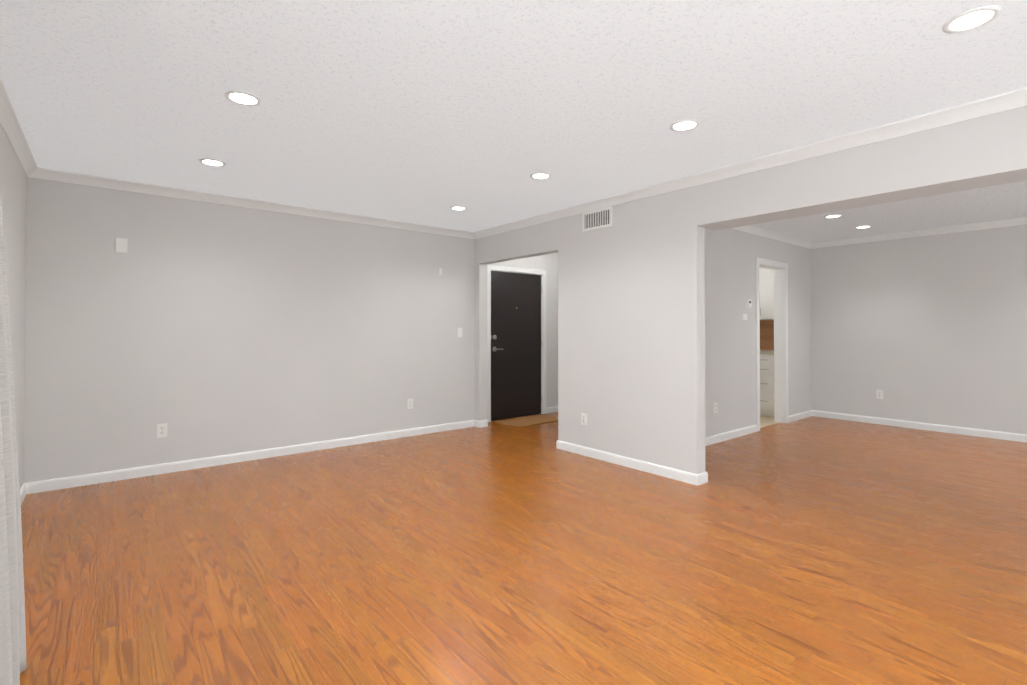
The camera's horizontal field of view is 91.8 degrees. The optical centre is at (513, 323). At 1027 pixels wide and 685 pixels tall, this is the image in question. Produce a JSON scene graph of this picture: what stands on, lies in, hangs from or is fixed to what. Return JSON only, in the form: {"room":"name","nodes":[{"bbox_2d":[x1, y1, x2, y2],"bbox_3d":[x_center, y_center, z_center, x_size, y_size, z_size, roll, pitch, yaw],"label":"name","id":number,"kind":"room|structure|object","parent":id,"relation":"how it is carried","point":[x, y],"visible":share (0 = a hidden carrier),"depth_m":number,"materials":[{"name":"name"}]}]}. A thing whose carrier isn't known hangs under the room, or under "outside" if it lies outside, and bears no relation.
{"room":"empty living room","nodes":[
{"label":"empty living room","id":0,"kind":"room"},
{"bbox_2d":[0,126,26,489],"bbox_3d":[-1.623,0.024,1.160,0.120,2.440,6.520,0,-1,-39],"label":"wall","id":1,"kind":"structure","parent":0,"point":[13,182],"depth_m":3.35,"materials":[{"name":"paint"}]},
{"bbox_2d":[0,77,39,178],"bbox_3d":[-1.590,-1.159,1.276,0.064,0.072,6.400,0,-1,-39],"label":"crown molding","id":2,"kind":"structure","parent":1,"relation":"attached to","point":[10,125],"depth_m":3.02,"materials":[{"name":"white wood"}]},
{"bbox_2d":[20,483,27,503],"bbox_3d":[-2.665,1.216,2.524,0.014,0.084,2.990,0,-1,-39],"label":"baseboard","id":3,"kind":"structure","parent":1,"relation":"attached to","point":[24,490],"depth_m":3.61,"materials":[{"name":"white wood"}]},
{"bbox_2d":[24,177,474,482],"bbox_3d":[-2.190,0.063,5.067,4.200,2.440,0.240,0,-1,-39],"label":"wall","id":4,"kind":"structure","parent":0,"point":[201,329],"depth_m":4.53,"materials":[{"name":"paint"}]},
{"bbox_2d":[116,238,127,252],"bbox_3d":[-3.207,-0.641,4.076,0.075,0.118,0.012,0,-1,-39],"label":"switch plate","id":5,"kind":"object","parent":4,"relation":"attached to","point":[121,245],"visible":1,"depth_m":4.07,"materials":[{"name":"white plastic"}]},
{"bbox_2d":[157,423,166,437],"bbox_3d":[-2.991,0.908,4.239,0.072,0.116,0.010,0,-1,-39],"label":"electrical outlet","id":6,"kind":"object","parent":4,"relation":"attached to","point":[161,430],"visible":1,"depth_m":4.24,"materials":[{"name":"white plastic"}]},
{"bbox_2d":[28,420,479,493],"bbox_3d":[-2.054,1.240,4.985,4.080,0.084,0.040,0,-1,-39],"label":"baseboard","id":7,"kind":"structure","parent":4,"relation":"attached to","point":[177,466],"depth_m":4.53,"materials":[{"name":"white wood"}]},
{"bbox_2d":[40,168,471,238],"bbox_3d":[-2.047,-1.122,4.999,3.900,0.072,0.064,0,-1,-39],"label":"crown molding","id":8,"kind":"structure","parent":4,"relation":"attached to","point":[46,174],"depth_m":4.55,"materials":[{"name":"white wood"}]},
{"bbox_2d":[407,398,412,408],"bbox_3d":[-1.187,0.918,5.720,0.072,0.116,0.010,0,-1,-39],"label":"electrical outlet","id":9,"kind":"object","parent":4,"relation":"attached to","point":[409,403],"visible":1,"depth_m":5.72,"materials":[{"name":"white plastic"}]},
{"bbox_2d":[457,328,461,336],"bbox_3d":[-0.663,0.108,6.157,0.072,0.116,0.011,0,-1,-39],"label":"switch plate","id":10,"kind":"object","parent":4,"relation":"attached to","point":[459,332],"visible":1,"depth_m":6.15,"materials":[{"name":"white plastic"}]},
{"bbox_2d":[0,0,1026,242],"bbox_3d":[1.517,-1.229,3.904,8.440,0.120,6.760,0,-1,-39],"label":"ceiling","id":11,"kind":"structure","parent":0,"point":[428,112],"depth_m":2.53,"materials":[{"name":"white paint"}]},
{"bbox_2d":[199,158,225,166],"bbox_3d":[-2.182,-1.168,3.611,0.170,0.007,0.170,0,-1,-39],"label":"recessed light","id":12,"kind":"object","parent":11,"relation":"in","point":[212,162],"visible":1,"depth_m":3.60,"materials":[{"name":"white"}]},
{"bbox_2d":[225,90,260,105],"bbox_3d":[-1.415,-1.178,2.607,0.170,0.007,0.170,0,-1,-39],"label":"recessed light","id":13,"kind":"object","parent":11,"relation":"in","point":[242,98],"visible":1,"depth_m":2.60,"materials":[{"name":"white"}]},
{"bbox_2d":[450,206,466,209],"bbox_3d":[-0.548,-1.154,4.979,0.170,0.007,0.170,0,-1,-39],"label":"recessed light","id":14,"kind":"object","parent":11,"relation":"in","point":[458,208],"visible":1,"depth_m":4.97,"materials":[{"name":"white"}]},
{"bbox_2d":[530,172,551,178],"bbox_3d":[0.215,-1.165,3.928,0.170,0.007,0.170,0,-1,-39],"label":"recessed light","id":15,"kind":"object","parent":11,"relation":"in","point":[541,175],"visible":1,"depth_m":3.91,"materials":[{"name":"white"}]},
{"bbox_2d":[669,119,699,131],"bbox_3d":[1.014,-1.174,2.954,0.170,0.007,0.170,0,-1,-39],"label":"recessed light","id":16,"kind":"object","parent":11,"relation":"in","point":[684,125],"visible":1,"depth_m":2.95,"materials":[{"name":"white"}]},
{"bbox_2d":[824,214,841,217],"bbox_3d":[3.426,-1.151,5.340,0.170,0.007,0.170,0,-1,-39],"label":"recessed light","id":17,"kind":"object","parent":11,"relation":"in","point":[834,216],"visible":0.96,"depth_m":5.34,"materials":[{"name":"white"}]},
{"bbox_2d":[855,225,871,228],"bbox_3d":[4.142,-1.145,5.896,0.170,0.007,0.170,0,-1,-39],"label":"recessed light","id":18,"kind":"object","parent":11,"relation":"in","point":[861,227],"visible":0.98,"depth_m":5.88,"materials":[{"name":"white"}]},
{"bbox_2d":[942,6,1000,32],"bbox_3d":[1.786,-1.184,1.944,0.170,0.007,0.170,0,-1,-39],"label":"recessed light","id":19,"kind":"object","parent":11,"relation":"in","point":[971,19],"visible":1,"depth_m":1.94,"materials":[{"name":"white"}]},
{"bbox_2d":[487,252,557,407],"bbox_3d":[1.035,0.090,7.790,4.240,2.440,0.120,0,-1,-39],"label":"wall","id":20,"kind":"structure","parent":0,"point":[548,263],"depth_m":7.31,"materials":[{"name":"paint"}]},
{"bbox_2d":[491,271,541,420],"bbox_3d":[0.052,0.295,6.920,0.930,1.997,0.098,0,-1,-39],"label":"entry door","id":21,"kind":"structure","parent":20,"relation":"in","point":[516,343],"depth_m":6.91,"materials":[{"name":"paint"}]},
{"bbox_2d":[487,265,545,421],"bbox_3d":[0.023,0.262,6.948,1.068,2.079,0.136,0,-1,-39],"label":"door frame","id":22,"kind":"structure","parent":20,"relation":"attached to","point":[511,269],"depth_m":6.95,"materials":[{"name":"white wood"}]},
{"bbox_2d":[20,412,1026,684],"bbox_3d":[1.517,1.331,3.879,8.440,0.120,6.760,0,-1,-39],"label":"floor","id":23,"kind":"structure","parent":0,"point":[812,550],"depth_m":2.58,"materials":[{"name":"brown wood"}]},
{"bbox_2d":[495,415,557,427],"bbox_3d":[0.201,1.290,6.618,0.760,0.015,0.485,0,-1,-39],"label":"doormat","id":24,"kind":"object","parent":23,"relation":"on","point":[519,422],"visible":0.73,"depth_m":6.54,"materials":[{"name":"brown fabric"}]},
{"bbox_2d":[760,415,779,427],"bbox_3d":[2.471,1.303,7.288,2.400,0.004,2.460,0,-1,-39],"label":"kitchen tile floor","id":25,"kind":"structure","parent":23,"relation":"on","point":[765,421],"depth_m":6.60,"materials":[{"name":"beige tile"}]},
{"bbox_2d":[760,354,773,416],"bbox_3d":[3.748,0.868,7.129,0.624,0.870,0.459,0,-1,-39],"label":"base cabinet","id":26,"kind":"object","parent":25,"relation":"on","point":[766,385],"visible":0.21,"depth_m":6.89,"materials":[{"name":"white wood"}]},
{"bbox_2d":[760,350,773,354],"bbox_3d":[3.131,0.417,7.877,0.635,0.037,2.390,0,-1,-39],"label":"countertop","id":27,"kind":"structure","parent":26,"relation":"on","point":[768,352],"depth_m":6.96,"materials":[{"name":"beige laminate"}]},
{"bbox_2d":[475,186,704,473],"bbox_3d":[1.548,0.051,3.917,0.120,2.440,6.520,0,-1,-39],"label":"wall","id":28,"kind":"structure","parent":0,"point":[631,331],"depth_m":4.45,"materials":[{"name":"paint"}]},
{"bbox_2d":[581,413,586,425],"bbox_3d":[0.687,0.930,4.856,0.010,0.116,0.072,0,-1,-39],"label":"electrical outlet","id":29,"kind":"object","parent":28,"relation":"attached to","point":[583,418],"visible":1,"depth_m":4.85,"materials":[{"name":"white plastic"}]},
{"bbox_2d":[583,206,611,231],"bbox_3d":[0.796,-0.996,4.742,0.009,0.180,0.365,0,-1,-39],"label":"air vent","id":30,"kind":"object","parent":28,"relation":"in","point":[597,219],"visible":1,"depth_m":4.73,"materials":[{"name":"white plastic"}]},
{"bbox_2d":[556,440,703,485],"bbox_3d":[0.970,1.235,4.528,0.044,0.084,1.564,0,-1,-39],"label":"baseboard","id":31,"kind":"structure","parent":28,"relation":"attached to","point":[691,478],"depth_m":4.37,"materials":[{"name":"white wood"}]},
{"bbox_2d":[704,471,707,482],"bbox_3d":[1.357,1.233,4.244,0.014,0.084,0.634,0,-1,-39],"label":"baseboard","id":32,"kind":"structure","parent":28,"relation":"attached to","point":[705,473],"depth_m":3.99,"materials":[{"name":"white wood"}]},
{"bbox_2d":[472,87,1026,238],"bbox_3d":[1.515,-1.134,3.824,0.064,0.072,6.400,0,-1,-39],"label":"crown molding","id":33,"kind":"structure","parent":28,"relation":"attached to","point":[1017,98],"depth_m":3.30,"materials":[{"name":"white wood"}]},
{"bbox_2d":[696,106,1026,229],"bbox_3d":[2.373,-0.982,3.064,0.300,0.390,2.540,0,-1,-39],"label":"header","id":34,"kind":"object","parent":28,"relation":"attached to","point":[984,151],"visible":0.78,"depth_m":3.03,"materials":[{"name":"paint"}]},
{"bbox_2d":[705,228,810,437],"bbox_3d":[2.633,0.070,5.842,4.000,2.440,0.120,0,-1,-39],"label":"wall","id":35,"kind":"structure","parent":0,"point":[731,255],"depth_m":5.77,"materials":[{"name":"paint"}]},
{"bbox_2d":[714,402,717,413],"bbox_3d":[2.189,0.910,5.385,0.072,0.116,0.010,0,-1,-39],"label":"electrical outlet","id":36,"kind":"object","parent":35,"relation":"attached to","point":[716,407],"visible":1,"depth_m":5.38,"materials":[{"name":"white plastic"}]},
{"bbox_2d":[705,424,756,445],"bbox_3d":[2.024,1.243,5.244,2.315,0.084,0.014,0,-1,-39],"label":"baseboard","id":37,"kind":"structure","parent":35,"relation":"attached to","point":[725,436],"depth_m":5.56,"materials":[{"name":"white wood"}]},
{"bbox_2d":[741,314,747,319],"bbox_3d":[2.696,-0.079,5.809,0.130,0.070,0.012,0,-1,-39],"label":"light switch","id":38,"kind":"object","parent":35,"relation":"attached to","point":[744,317],"visible":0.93,"depth_m":5.79,"materials":[{"name":"white plastic"}]},
{"bbox_2d":[747,299,751,307],"bbox_3d":[2.782,-0.243,5.873,0.080,0.100,0.025,0,-1,-39],"label":"thermostat","id":39,"kind":"object","parent":35,"relation":"attached to","point":[749,303],"visible":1,"depth_m":5.86,"materials":[{"name":"white plastic"}]},
{"bbox_2d":[756,257,788,430],"bbox_3d":[3.221,0.249,6.322,0.884,2.092,0.152,0,-1,-39],"label":"door frame","id":40,"kind":"structure","parent":35,"relation":"attached to","point":[781,413],"depth_m":6.52,"materials":[{"name":"white wood"}]},
{"bbox_2d":[731,225,815,248],"bbox_3d":[2.769,-1.114,5.846,3.660,0.072,0.064,0,-1,-39],"label":"crown molding","id":41,"kind":"structure","parent":35,"relation":"attached to","point":[751,229],"depth_m":6.29,"materials":[{"name":"white wood"}]},
{"bbox_2d":[789,410,811,421],"bbox_3d":[3.899,1.258,6.782,0.755,0.084,0.014,0,-1,-39],"label":"baseboard","id":42,"kind":"structure","parent":35,"relation":"attached to","point":[798,416],"depth_m":6.78,"materials":[{"name":"white wood"}]},
{"bbox_2d":[759,224,1026,434],"bbox_3d":[4.733,0.077,6.530,0.120,2.440,6.520,0,-1,-39],"label":"wall","id":43,"kind":"structure","parent":0,"point":[931,329],"depth_m":6.07,"materials":[{"name":"paint"}]},
{"bbox_2d":[759,267,773,318],"bbox_3d":[3.859,-0.446,7.228,0.344,0.760,0.450,0,-1,-39],"label":"upper cabinet","id":44,"kind":"object","parent":43,"relation":"attached to","point":[766,277],"depth_m":7.20,"materials":[{"name":"white wood"}]},
{"bbox_2d":[760,320,773,349],"bbox_3d":[3.375,0.175,8.079,0.011,0.445,2.390,0,-1,-39],"label":"backsplash","id":45,"kind":"structure","parent":43,"relation":"attached to","point":[766,334],"depth_m":7.52,"materials":[{"name":"wood"}]},
{"bbox_2d":[876,390,882,398],"bbox_3d":[4.726,0.910,6.428,0.010,0.116,0.072,0,-1,-39],"label":"electrical outlet","id":46,"kind":"object","parent":43,"relation":"attached to","point":[879,394],"visible":1,"depth_m":6.43,"materials":[{"name":"white plastic"}]},
{"bbox_2d":[812,410,1026,442],"bbox_3d":[5.471,1.245,5.513,0.014,0.084,3.970,0,-1,-39],"label":"baseboard","id":47,"kind":"structure","parent":43,"relation":"attached to","point":[866,419],"depth_m":6.05,"materials":[{"name":"white wood"}]},
{"bbox_2d":[816,217,1026,247],"bbox_3d":[5.461,-1.117,5.509,0.064,0.072,4.000,0,-1,-39],"label":"crown molding","id":48,"kind":"structure","parent":43,"relation":"attached to","point":[1023,220],"depth_m":6.03,"materials":[{"name":"white wood"}]},
{"bbox_3d":[-0.652,-0.816,0.140,0.076,0.080,3.118,0,-1,-39],"label":"curtain rod","id":49,"kind":"object","parent":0,"visible":0},
{"bbox_2d":[0,190,26,684],"bbox_3d":[-1.383,0.213,1.245,0.160,2.039,1.415,0,-1,-39],"label":"panel","id":50,"kind":"object","parent":49,"relation":"hanging from","point":[13,663],"visible":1,"depth_m":1.57,"materials":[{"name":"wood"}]}
]}

